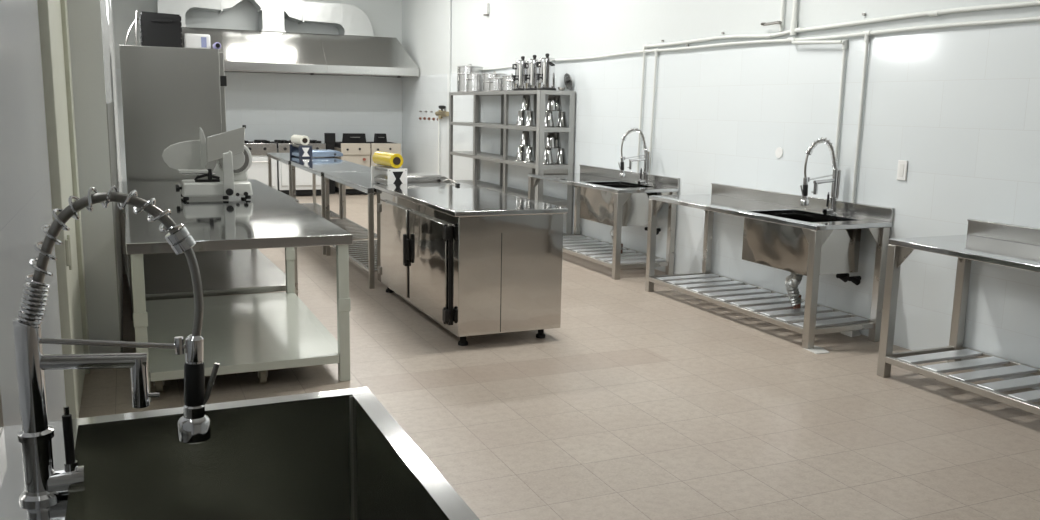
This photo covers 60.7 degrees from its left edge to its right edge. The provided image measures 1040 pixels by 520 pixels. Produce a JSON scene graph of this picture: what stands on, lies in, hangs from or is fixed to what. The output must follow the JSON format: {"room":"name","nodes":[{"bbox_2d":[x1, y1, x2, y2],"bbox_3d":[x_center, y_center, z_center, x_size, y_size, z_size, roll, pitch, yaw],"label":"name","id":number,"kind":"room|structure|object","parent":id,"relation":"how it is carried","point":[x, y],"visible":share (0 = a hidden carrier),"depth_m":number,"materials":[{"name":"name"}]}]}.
{"room":"commercial kitchen","nodes":[
{"label":"commercial kitchen","id":0,"kind":"room"},
{"bbox_2d":[67,0,121,353],"bbox_3d":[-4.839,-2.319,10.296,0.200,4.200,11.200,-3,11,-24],"label":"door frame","id":1,"kind":"structure","parent":0,"point":[91,31],"depth_m":5.43,"materials":[{"name":"white paint"}]},
{"bbox_2d":[106,103,122,352],"bbox_3d":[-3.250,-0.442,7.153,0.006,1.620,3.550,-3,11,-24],"label":"trim","id":2,"kind":"structure","parent":1,"relation":"attached to","point":[110,106],"depth_m":6.34,"materials":[{"name":"grey"}]},
{"bbox_2d":[112,0,401,67],"bbox_3d":[-4.787,-3.368,16.429,5.340,4.200,0.150,-3,11,-24],"label":"wall","id":3,"kind":"structure","parent":0,"point":[385,16],"depth_m":16.05,"materials":[{"name":"paint"}]},
{"bbox_2d":[116,68,401,181],"bbox_3d":[-4.777,-2.364,16.526,5.330,2.190,0.008,-3,11,-24],"label":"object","id":4,"kind":"structure","parent":3,"relation":"attached to","point":[272,107],"depth_m":16.77,"materials":[{"name":"paint"}]},
{"bbox_2d":[181,27,419,77],"bbox_3d":[-4.163,-3.693,15.894,4.556,0.755,1.196,-3,11,-24],"label":"extractor hood","id":5,"kind":"object","parent":3,"relation":"attached to","point":[245,51],"visible":0.65,"depth_m":15.72,"materials":[{"name":"silver metal"}]},
{"bbox_2d":[156,0,374,35],"bbox_3d":[-4.500,-4.729,15.844,3.740,1.290,0.495,-3,11,-24],"label":"ventilation duct","id":6,"kind":"object","parent":5,"relation":"on","point":[348,19],"visible":0.91,"depth_m":15.85,"materials":[{"name":"grey metal"}]},
{"bbox_2d":[79,192,1039,519],"bbox_3d":[-0.694,0.422,7.533,5.740,0.120,20.800,-3,11,-24],"label":"floor","id":7,"kind":"structure","parent":0,"point":[664,403],"depth_m":4.93,"materials":[{"name":"tile"}]},
{"bbox_2d":[119,45,226,180],"bbox_3d":[-3.605,-1.092,9.324,0.986,2.155,1.362,-3,11,-24],"label":"refrigerator","id":8,"kind":"object","parent":7,"relation":"on","point":[169,93],"visible":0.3,"depth_m":8.59,"materials":[{"name":"grey metal"}]},
{"bbox_2d":[119,11,140,45],"bbox_3d":[-3.761,-2.227,8.542,0.194,0.341,0.059,-3,11,-24],"label":"wire stand","id":9,"kind":"object","parent":8,"relation":"on","point":[136,19],"visible":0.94,"depth_m":8.55,"materials":[{"name":"grey metal"}]},
{"bbox_2d":[139,11,182,47],"bbox_3d":[-3.568,-2.266,8.814,0.369,0.332,0.512,-3,11,-24],"label":"crate","id":10,"kind":"object","parent":8,"relation":"on","point":[156,29],"visible":0.98,"depth_m":8.59,"materials":[{"name":"black plastic"}]},
{"bbox_2d":[183,33,210,48],"bbox_3d":[-3.229,-2.176,8.864,0.250,0.150,0.202,-3,11,-24],"label":"control box","id":11,"kind":"object","parent":8,"relation":"on","point":[189,40],"visible":0.77,"depth_m":8.77,"materials":[{"name":"white plastic"}]},
{"bbox_2d":[213,42,220,48],"bbox_3d":[-3.003,-2.121,8.799,0.070,0.070,0.190,-3,11,-24],"label":"bottle","id":12,"kind":"object","parent":8,"relation":"on","point":[217,45],"visible":0.93,"depth_m":8.74,"materials":[{"name":"purple plastic"}]},
{"bbox_2d":[117,179,298,320],"bbox_3d":[-2.800,-0.172,7.803,1.291,0.885,2.111,-4,11,-25],"label":"work table","id":13,"kind":"object","parent":7,"relation":"on","point":[244,271],"visible":0.45,"depth_m":7.52,"materials":[{"name":"silver metal"}]},
{"bbox_2d":[123,249,285,300],"bbox_3d":[-2.805,0.091,7.848,1.237,0.050,2.061,-4,11,-25],"label":"shelf","id":14,"kind":"object","parent":13,"relation":"attached to","point":[244,271],"depth_m":7.54,"materials":[{"name":"silver metal"}]},
{"bbox_2d":[162,125,252,199],"bbox_3d":[-2.444,-0.769,6.960,0.667,0.574,0.439,-3,11,-24],"label":"meat slicer","id":15,"kind":"object","parent":13,"relation":"on","point":[229,177],"visible":1,"depth_m":6.91,"materials":[{"name":"silver metal"}]},
{"bbox_2d":[162,140,204,169],"bbox_3d":[-2.624,-0.821,6.922,0.313,0.236,0.012,-3,11,-24],"label":"tray","id":16,"kind":"object","parent":15,"relation":"on","point":[182,155],"depth_m":6.92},
{"bbox_2d":[117,179,298,212],"bbox_3d":[-2.793,-0.579,7.734,1.291,0.060,2.111,-4,11,-25],"label":"countertop","id":17,"kind":"structure","parent":13,"relation":"on","point":[162,191],"depth_m":7.44,"materials":[{"name":"silver metal"}]},
{"bbox_2d":[153,370,267,391],"bbox_3d":[-1.957,0.570,5.851,0.970,0.112,1.505,-3,11,-24],"label":"table feet","id":18,"kind":"object","parent":7,"relation":"on","point":[262,375],"visible":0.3,"depth_m":5.23,"materials":[{"name":"rubber"}]},
{"bbox_2d":[125,200,352,401],"bbox_3d":[-1.946,0.160,5.929,1.221,0.893,2.006,-3,11,-24],"label":"work table","id":19,"kind":"object","parent":7,"relation":"on","point":[277,330],"visible":0.92,"depth_m":5.50,"materials":[{"name":"silver metal"}]},
{"bbox_2d":[125,200,352,254],"bbox_3d":[-1.938,-0.250,5.859,1.221,0.060,2.006,-3,11,-24],"label":"countertop","id":20,"kind":"structure","parent":19,"relation":"on","point":[236,225],"depth_m":5.40,"materials":[{"name":"silver metal"}]},
{"bbox_2d":[146,292,338,381],"bbox_3d":[-1.951,0.462,5.981,1.167,0.050,1.956,-3,11,-24],"label":"shelf","id":21,"kind":"object","parent":19,"relation":"attached to","point":[262,331],"depth_m":5.75,"materials":[{"name":"silver metal"}]},
{"bbox_2d":[0,387,479,519],"bbox_3d":[-0.529,0.867,1.637,0.859,1.000,1.395,-3,11,-24],"label":"sink","id":22,"kind":"object","parent":7,"relation":"on","point":[340,454],"visible":0.81,"depth_m":2.17,"materials":[{"name":"silver metal"}]},
{"bbox_2d":[0,389,3,433],"bbox_3d":[-0.907,0.445,1.392,0.015,0.100,1.395,-3,11,-24],"label":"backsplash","id":23,"kind":"structure","parent":22,"relation":"on","point":[1,414],"depth_m":2.00,"materials":[{"name":"silver metal"}]},
{"bbox_2d":[13,186,219,505],"bbox_3d":[-0.763,0.152,1.681,0.366,0.586,0.072,-3,11,-22],"label":"spring faucet","id":24,"kind":"object","parent":22,"relation":"on","point":[44,484],"visible":1,"depth_m":1.65,"materials":[{"name":"silver metal"}]},
{"bbox_2d":[244,140,277,189],"bbox_3d":[-4.971,-1.640,15.847,1.120,0.985,0.949,-3,11,-24],"label":"stove","id":25,"kind":"object","parent":7,"relation":"on","point":[258,170],"visible":0.3,"depth_m":15.57,"materials":[{"name":"white paint"}]},
{"bbox_2d":[272,140,325,194],"bbox_3d":[-4.051,-1.692,16.248,0.830,0.985,0.949,-3,11,-24],"label":"stove","id":26,"kind":"object","parent":7,"relation":"on","point":[303,178],"visible":0.51,"depth_m":15.87,"materials":[{"name":"white paint"}]},
{"bbox_2d":[267,153,341,217],"bbox_3d":[-3.058,-1.004,12.543,0.726,0.915,1.936,-3,11,-24],"label":"work table","id":27,"kind":"object","parent":7,"relation":"on","point":[285,158],"visible":0.32,"depth_m":12.29,"materials":[{"name":"silver metal"}]},
{"bbox_2d":[267,153,339,164],"bbox_3d":[-3.050,-1.430,12.470,0.726,0.050,1.936,-3,11,-24],"label":"countertop","id":28,"kind":"structure","parent":27,"relation":"on","point":[285,158],"depth_m":12.05,"materials":[{"name":"silver metal"}]},
{"bbox_2d":[290,135,342,157],"bbox_3d":[-2.840,-1.591,12.393,0.640,0.301,0.473,-5,11,-30],"label":"wrapper","id":29,"kind":"object","parent":27,"relation":"on","point":[300,148],"visible":1,"depth_m":12.22,"materials":[{"name":"blue plastic"}]},
{"bbox_2d":[299,203,338,217],"bbox_3d":[-3.063,-0.696,12.595,0.688,0.030,1.810,-3,11,-24],"label":"slatted shelf","id":30,"kind":"object","parent":27,"relation":"attached to","point":[314,207],"depth_m":12.81,"materials":[{"name":"silver metal"}]},
{"bbox_2d":[324,133,335,193],"bbox_3d":[-3.557,-1.806,16.564,0.180,1.120,0.300,-3,11,-24],"label":"stand","id":31,"kind":"object","parent":7,"relation":"on","point":[329,138],"visible":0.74,"depth_m":16.38,"materials":[{"name":"black metal"}]},
{"bbox_2d":[290,160,376,254],"bbox_3d":[-2.247,-0.686,10.775,0.726,0.915,1.996,-3,11,-24],"label":"work table","id":32,"kind":"object","parent":7,"relation":"on","point":[359,232],"visible":0.44,"depth_m":10.73,"materials":[{"name":"silver metal"}]},
{"bbox_2d":[290,160,370,176],"bbox_3d":[-2.239,-1.113,10.702,0.726,0.050,1.996,-3,11,-24],"label":"countertop","id":33,"kind":"structure","parent":32,"relation":"on","point":[315,167],"depth_m":10.55,"materials":[{"name":"silver metal"}]},
{"bbox_2d":[330,218,376,239],"bbox_3d":[-2.253,-0.378,10.828,0.688,0.030,1.870,-3,11,-24],"label":"slatted shelf","id":34,"kind":"object","parent":32,"relation":"attached to","point":[358,232],"depth_m":10.84,"materials":[{"name":"silver metal"}]},
{"bbox_2d":[323,171,376,288],"bbox_3d":[-1.426,-0.365,8.985,0.726,0.915,1.986,-3,11,-24],"label":"work table","id":35,"kind":"object","parent":7,"relation":"on","point":[363,253],"visible":0.35,"depth_m":8.70,"materials":[{"name":"silver metal"}]},
{"bbox_2d":[323,171,376,193],"bbox_3d":[-1.419,-0.791,8.912,0.726,0.050,1.986,-3,11,-24],"label":"countertop","id":36,"kind":"structure","parent":35,"relation":"on","point":[361,181],"depth_m":8.85,"materials":[{"name":"silver metal"}]},
{"bbox_2d":[330,240,376,273],"bbox_3d":[-1.432,-0.057,9.038,0.688,0.030,1.860,-3,11,-24],"label":"slatted shelf","id":37,"kind":"object","parent":35,"relation":"attached to","point":[358,251],"depth_m":9.00,"materials":[{"name":"silver metal"}]},
{"bbox_2d":[371,151,449,183],"bbox_3d":[-1.018,-0.859,8.310,0.640,0.301,0.473,-4,11,-29],"label":"wrapper","id":38,"kind":"object","parent":35,"relation":"on","point":[389,172],"visible":0.87,"depth_m":8.16,"materials":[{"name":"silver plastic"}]},
{"bbox_2d":[334,142,370,194],"bbox_3d":[-3.173,-1.726,16.647,0.540,0.950,0.925,-3,11,-24],"label":"stove","id":39,"kind":"object","parent":7,"relation":"on","point":[358,153],"visible":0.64,"depth_m":16.25,"materials":[{"name":"metal"}]},
{"bbox_2d":[334,142,341,147],"bbox_3d":[-3.180,-2.154,16.609,0.540,0.085,0.850,-3,11,-24],"label":"cooktop","id":40,"kind":"object","parent":39,"relation":"in","point":[338,144],"depth_m":16.35,"materials":[{"name":"black metal"}]},
{"bbox_2d":[342,133,365,142],"bbox_3d":[-3.086,-2.274,16.553,0.439,0.170,0.148,-3,11,-24],"label":"pan","id":41,"kind":"object","parent":39,"relation":"on","point":[347,137],"visible":1,"depth_m":16.52,"materials":[{"name":"grey metal"}]},
{"bbox_2d":[366,142,400,194],"bbox_3d":[-2.651,-1.756,16.875,0.560,0.950,0.925,-3,11,-24],"label":"stove","id":42,"kind":"object","parent":7,"relation":"on","point":[391,147],"visible":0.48,"depth_m":16.41,"materials":[{"name":"metal"}]},
{"bbox_2d":[374,133,386,142],"bbox_3d":[-2.629,-2.300,16.753,0.239,0.170,0.147,-3,11,-24],"label":"pan","id":43,"kind":"object","parent":42,"relation":"on","point":[378,137],"visible":1,"depth_m":16.73,"materials":[{"name":"grey metal"}]},
{"bbox_2d":[373,183,567,345],"bbox_3d":[-0.509,-0.045,7.104,0.885,0.953,2.162,-3,11,-24],"label":"refrigerator","id":44,"kind":"object","parent":7,"relation":"on","point":[475,260],"visible":1,"depth_m":6.22,"materials":[{"name":"silver metal"}]},
{"bbox_2d":[443,179,459,185],"bbox_3d":[-0.609,-0.706,8.049,0.088,0.025,0.493,-2,10,-17],"label":"power cord","id":45,"kind":"object","parent":44,"relation":"on","point":[455,183],"visible":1,"depth_m":7.93,"materials":[{"name":"white plastic"}]},
{"bbox_2d":[373,183,567,216],"bbox_3d":[-0.481,-0.498,7.035,0.842,0.035,2.162,-3,11,-24],"label":"countertop","id":46,"kind":"structure","parent":44,"relation":"on","point":[464,200],"depth_m":6.65,"materials":[{"name":"silver metal"}]},
{"bbox_2d":[449,90,574,234],"bbox_3d":[-0.224,-1.379,12.253,0.471,1.855,3.300,-3,11,-24],"label":"storage rack","id":47,"kind":"object","parent":7,"relation":"on","point":[538,167],"visible":0.62,"depth_m":11.61,"materials":[{"name":"grey metal"}]},
{"bbox_2d":[457,64,482,91],"bbox_3d":[-0.747,-2.715,13.272,0.425,0.416,0.392,-1,10,-11],"label":"stock pot","id":48,"kind":"object","parent":47,"relation":"on","point":[462,71],"visible":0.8,"depth_m":13.12,"materials":[{"name":"silver metal"}]},
{"bbox_2d":[464,72,481,91],"bbox_3d":[-0.623,-2.572,12.820,0.403,0.291,0.312,-7,13,-40],"label":"stock pot","id":49,"kind":"object","parent":47,"relation":"on","point":[473,80],"visible":0.65,"depth_m":12.69,"materials":[{"name":"silver metal"}]},
{"bbox_2d":[486,75,501,90],"bbox_3d":[-0.296,-2.395,12.043,0.353,0.216,0.262,-6,12,-35],"label":"stock pot","id":50,"kind":"object","parent":47,"relation":"on","point":[495,83],"visible":0.63,"depth_m":11.94,"materials":[{"name":"silver metal"}]},
{"bbox_2d":[482,71,506,90],"bbox_3d":[-0.357,-2.496,12.420,0.352,0.286,0.405,4,10,15],"label":"stock pot","id":51,"kind":"object","parent":47,"relation":"on","point":[485,76],"visible":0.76,"depth_m":12.29,"materials":[{"name":"silver metal"}]},
{"bbox_2d":[449,90,548,95],"bbox_3d":[-0.205,-2.271,12.101,0.466,0.045,3.270,-3,11,-24],"label":"shelf","id":52,"kind":"object","parent":47,"relation":"attached to","point":[523,92],"depth_m":11.77,"materials":[{"name":"grey metal"}]},
{"bbox_2d":[502,73,514,90],"bbox_3d":[-0.105,-2.353,11.759,0.272,0.236,0.363,3,10,9],"label":"stock pot","id":53,"kind":"object","parent":47,"relation":"on","point":[507,80],"visible":0.56,"depth_m":11.65,"materials":[{"name":"silver metal"}]},
{"bbox_2d":[450,180,566,201],"bbox_3d":[-0.229,-0.955,12.326,0.466,0.045,3.270,-3,11,-24],"label":"shelf","id":54,"kind":"object","parent":47,"relation":"attached to","point":[517,192],"depth_m":12.23,"materials":[{"name":"grey metal"}]},
{"bbox_2d":[449,151,567,167],"bbox_3d":[-0.221,-1.394,12.251,0.466,0.045,3.270,-3,11,-24],"label":"shelf","id":55,"kind":"object","parent":47,"relation":"attached to","point":[506,160],"depth_m":11.95,"materials":[{"name":"grey metal"}]},
{"bbox_2d":[449,122,568,130],"bbox_3d":[-0.213,-1.837,12.175,0.466,0.045,3.270,-3,11,-24],"label":"shelf","id":56,"kind":"object","parent":47,"relation":"attached to","point":[504,126],"depth_m":11.58,"materials":[{"name":"grey metal"}]},
{"bbox_2d":[512,56,526,90],"bbox_3d":[0.025,-2.398,11.422,0.257,0.443,0.267,1,10,1],"label":"urn","id":57,"kind":"object","parent":47,"relation":"on","point":[519,79],"visible":0.77,"depth_m":11.35,"materials":[{"name":"silver metal"}]},
{"bbox_2d":[512,84,518,88],"bbox_3d":[-0.051,-2.227,11.378,0.096,0.062,0.096,-3,11,-24],"label":"cup","id":58,"kind":"object","parent":57,"relation":"on","point":[515,86],"depth_m":11.34,"materials":[{"name":"silver metal"}]},
{"bbox_2d":[515,146,524,160],"bbox_3d":[0.013,-1.375,11.466,0.146,0.192,0.146,-3,11,-24],"label":"jug","id":59,"kind":"object","parent":47,"relation":"on","point":[520,156],"visible":0.79,"depth_m":11.42,"materials":[{"name":"grey metal"}]},
{"bbox_2d":[520,131,530,146],"bbox_3d":[0.071,-1.545,11.311,0.146,0.192,0.146,-3,11,-24],"label":"jug","id":60,"kind":"object","parent":59,"relation":"on","point":[525,139],"visible":1,"depth_m":11.26,"materials":[{"name":"grey metal"}]},
{"bbox_2d":[516,111,525,125],"bbox_3d":[0.021,-1.819,11.390,0.146,0.192,0.146,-3,11,-24],"label":"jug","id":61,"kind":"object","parent":47,"relation":"on","point":[521,119],"visible":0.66,"depth_m":11.34,"materials":[{"name":"grey metal"}]},
{"bbox_2d":[521,95,531,110],"bbox_3d":[0.079,-1.988,11.235,0.146,0.192,0.146,-3,11,-24],"label":"jug","id":62,"kind":"object","parent":61,"relation":"on","point":[526,105],"visible":1,"depth_m":11.19,"materials":[{"name":"grey metal"}]},
{"bbox_2d":[524,147,534,162],"bbox_3d":[0.121,-1.332,11.222,0.146,0.192,0.146,-3,11,-24],"label":"jug","id":63,"kind":"object","parent":47,"relation":"on","point":[529,155],"visible":1,"depth_m":11.18,"materials":[{"name":"grey metal"}]},
{"bbox_2d":[525,111,535,125],"bbox_3d":[0.130,-1.775,11.146,0.146,0.192,0.146,-3,11,-24],"label":"jug","id":64,"kind":"object","parent":47,"relation":"on","point":[530,119],"visible":0.94,"depth_m":11.10,"materials":[{"name":"grey metal"}]},
{"bbox_2d":[523,55,538,89],"bbox_3d":[0.170,-2.340,11.098,0.257,0.443,0.267,1,10,1],"label":"urn","id":65,"kind":"object","parent":47,"relation":"on","point":[532,70],"visible":0.74,"depth_m":11.02,"materials":[{"name":"silver metal"}]},
{"bbox_2d":[524,83,530,87],"bbox_3d":[0.093,-2.169,11.054,0.096,0.062,0.096,-3,11,-24],"label":"cup","id":66,"kind":"object","parent":65,"relation":"on","point":[526,85],"depth_m":11.02,"materials":[{"name":"silver metal"}]},
{"bbox_2d":[536,53,555,89],"bbox_3d":[0.319,-2.280,10.764,0.257,0.443,0.267,1,10,1],"label":"urn","id":67,"kind":"object","parent":47,"relation":"on","point":[546,76],"visible":0.99,"depth_m":10.70,"materials":[{"name":"silver metal"}]},
{"bbox_2d":[536,83,543,87],"bbox_3d":[0.242,-2.109,10.720,0.096,0.062,0.096,-3,11,-24],"label":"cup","id":68,"kind":"object","parent":67,"relation":"on","point":[539,85],"depth_m":10.69,"materials":[{"name":"silver metal"}]},
{"bbox_2d":[544,148,552,164],"bbox_3d":[0.342,-1.270,10.888,0.146,0.192,0.146,-3,11,-24],"label":"jug","id":69,"kind":"object","parent":47,"relation":"on","point":[548,160],"visible":0.86,"depth_m":10.84,"materials":[{"name":"grey metal"}]},
{"bbox_2d":[545,132,555,148],"bbox_3d":[0.377,-1.462,10.858,0.146,0.192,0.146,-3,11,-24],"label":"jug","id":70,"kind":"object","parent":69,"relation":"on","point":[550,142],"visible":1,"depth_m":10.81,"materials":[{"name":"grey metal"}]},
{"bbox_2d":[545,111,553,126],"bbox_3d":[0.350,-1.714,10.812,0.146,0.192,0.146,-3,11,-24],"label":"jug","id":71,"kind":"object","parent":47,"relation":"on","point":[549,122],"visible":0.77,"depth_m":10.77,"materials":[{"name":"grey metal"}]},
{"bbox_2d":[546,95,556,110],"bbox_3d":[0.385,-1.905,10.782,0.146,0.192,0.146,-3,11,-24],"label":"jug","id":72,"kind":"object","parent":71,"relation":"on","point":[551,103],"visible":1,"depth_m":10.74,"materials":[{"name":"grey metal"}]},
{"bbox_2d":[544,201,566,205],"bbox_3d":[0.426,-0.687,10.846,0.330,0.050,0.008,-3,11,-24],"label":"shelf","id":73,"kind":"object","parent":47,"relation":"attached to","point":[558,203],"depth_m":10.86,"materials":[{"name":"grey metal"}]},
{"bbox_2d":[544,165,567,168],"bbox_3d":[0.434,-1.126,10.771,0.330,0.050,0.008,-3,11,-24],"label":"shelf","id":74,"kind":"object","parent":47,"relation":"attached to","point":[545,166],"depth_m":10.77,"materials":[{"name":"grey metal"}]},
{"bbox_2d":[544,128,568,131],"bbox_3d":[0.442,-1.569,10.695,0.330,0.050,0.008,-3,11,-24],"label":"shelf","id":75,"kind":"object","parent":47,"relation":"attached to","point":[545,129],"depth_m":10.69,"materials":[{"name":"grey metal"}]},
{"bbox_2d":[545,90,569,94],"bbox_3d":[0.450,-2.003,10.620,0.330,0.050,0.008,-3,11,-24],"label":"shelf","id":76,"kind":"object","parent":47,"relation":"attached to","point":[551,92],"depth_m":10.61,"materials":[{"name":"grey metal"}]},
{"bbox_2d":[555,148,566,163],"bbox_3d":[0.507,-1.280,10.960,0.146,0.192,0.146,-3,11,-24],"label":"jug","id":77,"kind":"object","parent":47,"relation":"on","point":[560,159],"visible":1,"depth_m":10.91,"materials":[{"name":"grey metal"}]},
{"bbox_2d":[553,132,560,147],"bbox_3d":[0.444,-1.483,10.990,0.146,0.192,0.146,-3,11,-24],"label":"jug","id":78,"kind":"object","parent":77,"relation":"on","point":[557,135],"visible":0.69,"depth_m":10.94,"materials":[{"name":"grey metal"}]},
{"bbox_2d":[556,111,566,127],"bbox_3d":[0.515,-1.723,10.884,0.146,0.192,0.146,-3,11,-24],"label":"jug","id":79,"kind":"object","parent":47,"relation":"on","point":[561,122],"visible":0.94,"depth_m":10.84,"materials":[{"name":"grey metal"}]},
{"bbox_2d":[555,95,561,110],"bbox_3d":[0.452,-1.926,10.914,0.146,0.192,0.146,-3,11,-24],"label":"jug","id":80,"kind":"object","parent":79,"relation":"on","point":[558,98],"visible":0.62,"depth_m":10.86,"materials":[{"name":"grey metal"}]},
{"bbox_2d":[564,73,572,89],"bbox_3d":[0.589,-2.172,10.814,0.058,0.205,0.210,-3,11,-24],"label":"round lid","id":81,"kind":"object","parent":47,"relation":"on","point":[568,81],"visible":1,"depth_m":10.80,"materials":[{"name":"silver metal"}]},
{"bbox_2d":[528,165,679,279],"bbox_3d":[0.834,-0.479,9.696,0.702,0.982,2.108,-3,11,-24],"label":"table","id":82,"kind":"object","parent":7,"relation":"on","point":[601,196],"visible":0.88,"depth_m":9.12,"materials":[{"name":"silver metal"}]},
{"bbox_2d":[528,173,678,192],"bbox_3d":[0.840,-0.845,9.633,0.700,0.035,2.108,-3,11,-24],"label":"countertop","id":83,"kind":"structure","parent":82,"relation":"on","point":[577,179],"depth_m":9.49,"materials":[{"name":"silver metal"}]},
{"bbox_2d":[618,128,649,184],"bbox_3d":[1.171,-1.068,9.133,0.366,0.586,0.072,-3,11,-22],"label":"spring faucet","id":84,"kind":"object","parent":82,"relation":"on","point":[646,159],"visible":1,"depth_m":9.14,"materials":[{"name":"silver metal"}]},
{"bbox_2d":[645,183,893,348],"bbox_3d":[1.916,-0.044,7.272,0.702,0.982,2.168,-3,11,-24],"label":"table","id":85,"kind":"object","parent":7,"relation":"on","point":[779,232],"visible":1,"depth_m":6.75,"materials":[{"name":"silver metal"}]},
{"bbox_2d":[649,194,892,230],"bbox_3d":[1.922,-0.410,7.209,0.700,0.035,2.168,-3,11,-24],"label":"countertop","id":86,"kind":"structure","parent":85,"relation":"on","point":[757,210],"depth_m":7.03,"materials":[{"name":"silver metal"}]},
{"bbox_2d":[800,137,840,214],"bbox_3d":[2.260,-0.630,6.691,0.366,0.586,0.072,-3,11,-22],"label":"spring faucet","id":87,"kind":"object","parent":85,"relation":"on","point":[836,175],"visible":1,"depth_m":6.70,"materials":[{"name":"silver metal"}]},
{"bbox_2d":[804,346,829,353],"bbox_3d":[2.078,0.629,6.250,0.150,0.006,0.210,-3,11,-24],"label":"chip","id":88,"kind":"object","parent":7,"relation":"on","point":[817,350],"visible":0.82,"depth_m":6.21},
{"bbox_2d":[841,330,860,336],"bbox_3d":[2.498,0.537,6.704,0.110,0.050,0.140,-3,11,-24],"label":"scrap","id":89,"kind":"object","parent":7,"relation":"on","point":[853,333],"visible":0.57,"depth_m":6.66,"materials":[{"name":"white paper"}]},
{"bbox_2d":[877,219,1039,414],"bbox_3d":[3.023,0.401,4.791,0.702,0.982,2.075,-3,11,-24],"label":"work table","id":90,"kind":"object","parent":7,"relation":"on","point":[1014,246],"visible":1,"depth_m":5.45,"materials":[{"name":"silver metal"}]},
{"bbox_2d":[888,234,1039,272],"bbox_3d":[3.029,0.035,4.728,0.700,0.035,2.075,-3,11,-24],"label":"countertop","id":91,"kind":"structure","parent":90,"relation":"on","point":[1017,255],"depth_m":5.20,"materials":[{"name":"silver metal"}]},
{"bbox_2d":[402,0,1039,75],"bbox_3d":[1.857,-1.848,8.265,0.150,4.200,20.400,-3,11,-24],"label":"wall","id":92,"kind":"structure","parent":0,"point":[512,29],"depth_m":9.65,"materials":[{"name":"paint"}]},
{"bbox_2d":[435,105,448,174],"bbox_3d":[-1.333,-1.869,15.215,0.120,1.540,0.560,-3,11,-24],"label":"gas manifold","id":93,"kind":"object","parent":92,"relation":"attached to","point":[440,113],"visible":0.94,"depth_m":15.17,"materials":[{"name":"gold metal"}]},
{"bbox_2d":[447,0,450,178],"bbox_3d":[-1.188,-3.033,14.860,0.022,4.200,0.120,-3,11,-24],"label":"trim","id":94,"kind":"structure","parent":92,"relation":"attached to","point":[449,1],"depth_m":14.81,"materials":[{"name":"paint"}]},
{"bbox_2d":[483,3,488,15],"bbox_3d":[-0.501,-3.715,13.169,0.090,0.180,0.120,-3,11,-24],"label":"wall sensor","id":95,"kind":"object","parent":92,"relation":"attached to","point":[486,5],"visible":1,"depth_m":13.13,"materials":[{"name":"white plastic"}]},
{"bbox_2d":[579,165,679,188],"bbox_3d":[1.149,-0.930,9.755,0.032,0.102,2.100,-3,11,-24],"label":"backsplash","id":96,"kind":"structure","parent":92,"relation":"attached to","point":[672,182],"depth_m":9.63,"materials":[{"name":"silver metal"}]},
{"bbox_2d":[402,24,1039,389],"bbox_3d":[1.767,-0.853,8.402,0.008,2.190,20.399,-3,11,-24],"label":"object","id":97,"kind":"structure","parent":92,"relation":"attached to","point":[962,107],"depth_m":6.78,"materials":[{"name":"paint"}]},
{"bbox_2d":[483,16,1039,202],"bbox_3d":[2.155,-1.208,7.403,0.038,1.282,14.001,-3,11,-24],"label":"pipe","id":98,"kind":"object","parent":92,"relation":"attached to","point":[866,34],"visible":0.86,"depth_m":6.64,"materials":[{"name":"white plastic"}]},
{"bbox_2d":[775,147,782,157],"bbox_3d":[2.174,-0.900,7.444,0.008,0.090,0.090,-3,11,-24],"label":"cover","id":99,"kind":"object","parent":92,"relation":"attached to","point":[779,151],"visible":1,"depth_m":7.44,"materials":[{"name":"white plastic"}]},
{"bbox_2d":[761,0,797,35],"bbox_3d":[2.142,-2.795,7.159,0.076,1.930,0.378,-4,11,-29],"label":"pipe","id":100,"kind":"object","parent":92,"relation":"attached to","point":[793,26],"visible":1,"depth_m":7.18,"materials":[{"name":"white plastic"}]},
{"bbox_2d":[711,183,893,221],"bbox_3d":[2.231,-0.495,7.331,0.032,0.102,2.160,-3,11,-24],"label":"backsplash","id":101,"kind":"structure","parent":92,"relation":"attached to","point":[880,213],"depth_m":7.21,"materials":[{"name":"silver metal"}]},
{"bbox_2d":[637,0,1039,172],"bbox_3d":[3.105,-0.864,5.232,0.066,1.371,9.213,-3,11,-24],"label":"pipe","id":102,"kind":"object","parent":92,"relation":"attached to","point":[844,43],"visible":1,"depth_m":6.75,"materials":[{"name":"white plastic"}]},
{"bbox_2d":[897,160,907,180],"bbox_3d":[2.697,-0.633,6.266,0.015,0.140,0.080,-3,11,-24],"label":"wall outlet","id":103,"kind":"object","parent":92,"relation":"attached to","point":[902,164],"visible":1,"depth_m":6.25,"materials":[{"name":"white plastic"}]},
{"bbox_2d":[899,164,903,176],"bbox_3d":[2.692,-0.632,6.264,0.004,0.090,0.036,-3,11,-24],"label":"socket","id":104,"kind":"object","parent":103,"relation":"attached to","point":[901,166],"depth_m":6.26,"materials":[{"name":"white plastic"}]},
{"bbox_2d":[967,219,1039,245],"bbox_3d":[3.337,-0.050,4.851,0.032,0.102,2.075,-3,11,-24],"label":"backsplash","id":105,"kind":"structure","parent":92,"relation":"attached to","point":[1001,231],"depth_m":5.54,"materials":[{"name":"silver metal"}]},
{"bbox_3d":[-0.939,-0.658,1.016,0.200,4.200,9.200,-3,11,-24],"label":"wall","id":106,"kind":"structure","parent":0,"visible":0},
{"bbox_2d":[0,0,65,426],"bbox_3d":[-0.532,0.355,0.475,0.008,2.400,7.550,-3,11,-24],"label":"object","id":107,"kind":"structure","parent":106,"relation":"attached to","point":[25,188],"depth_m":2.86,"materials":[{"name":"paint"}]},
{"bbox_2d":[37,0,89,418],"bbox_3d":[-2.356,-0.665,4.599,0.067,2.954,1.599,-3,11,-24],"label":"door","id":108,"kind":"structure","parent":106,"relation":"in","point":[52,14],"depth_m":4.49,"materials":[{"name":"beige paint"}]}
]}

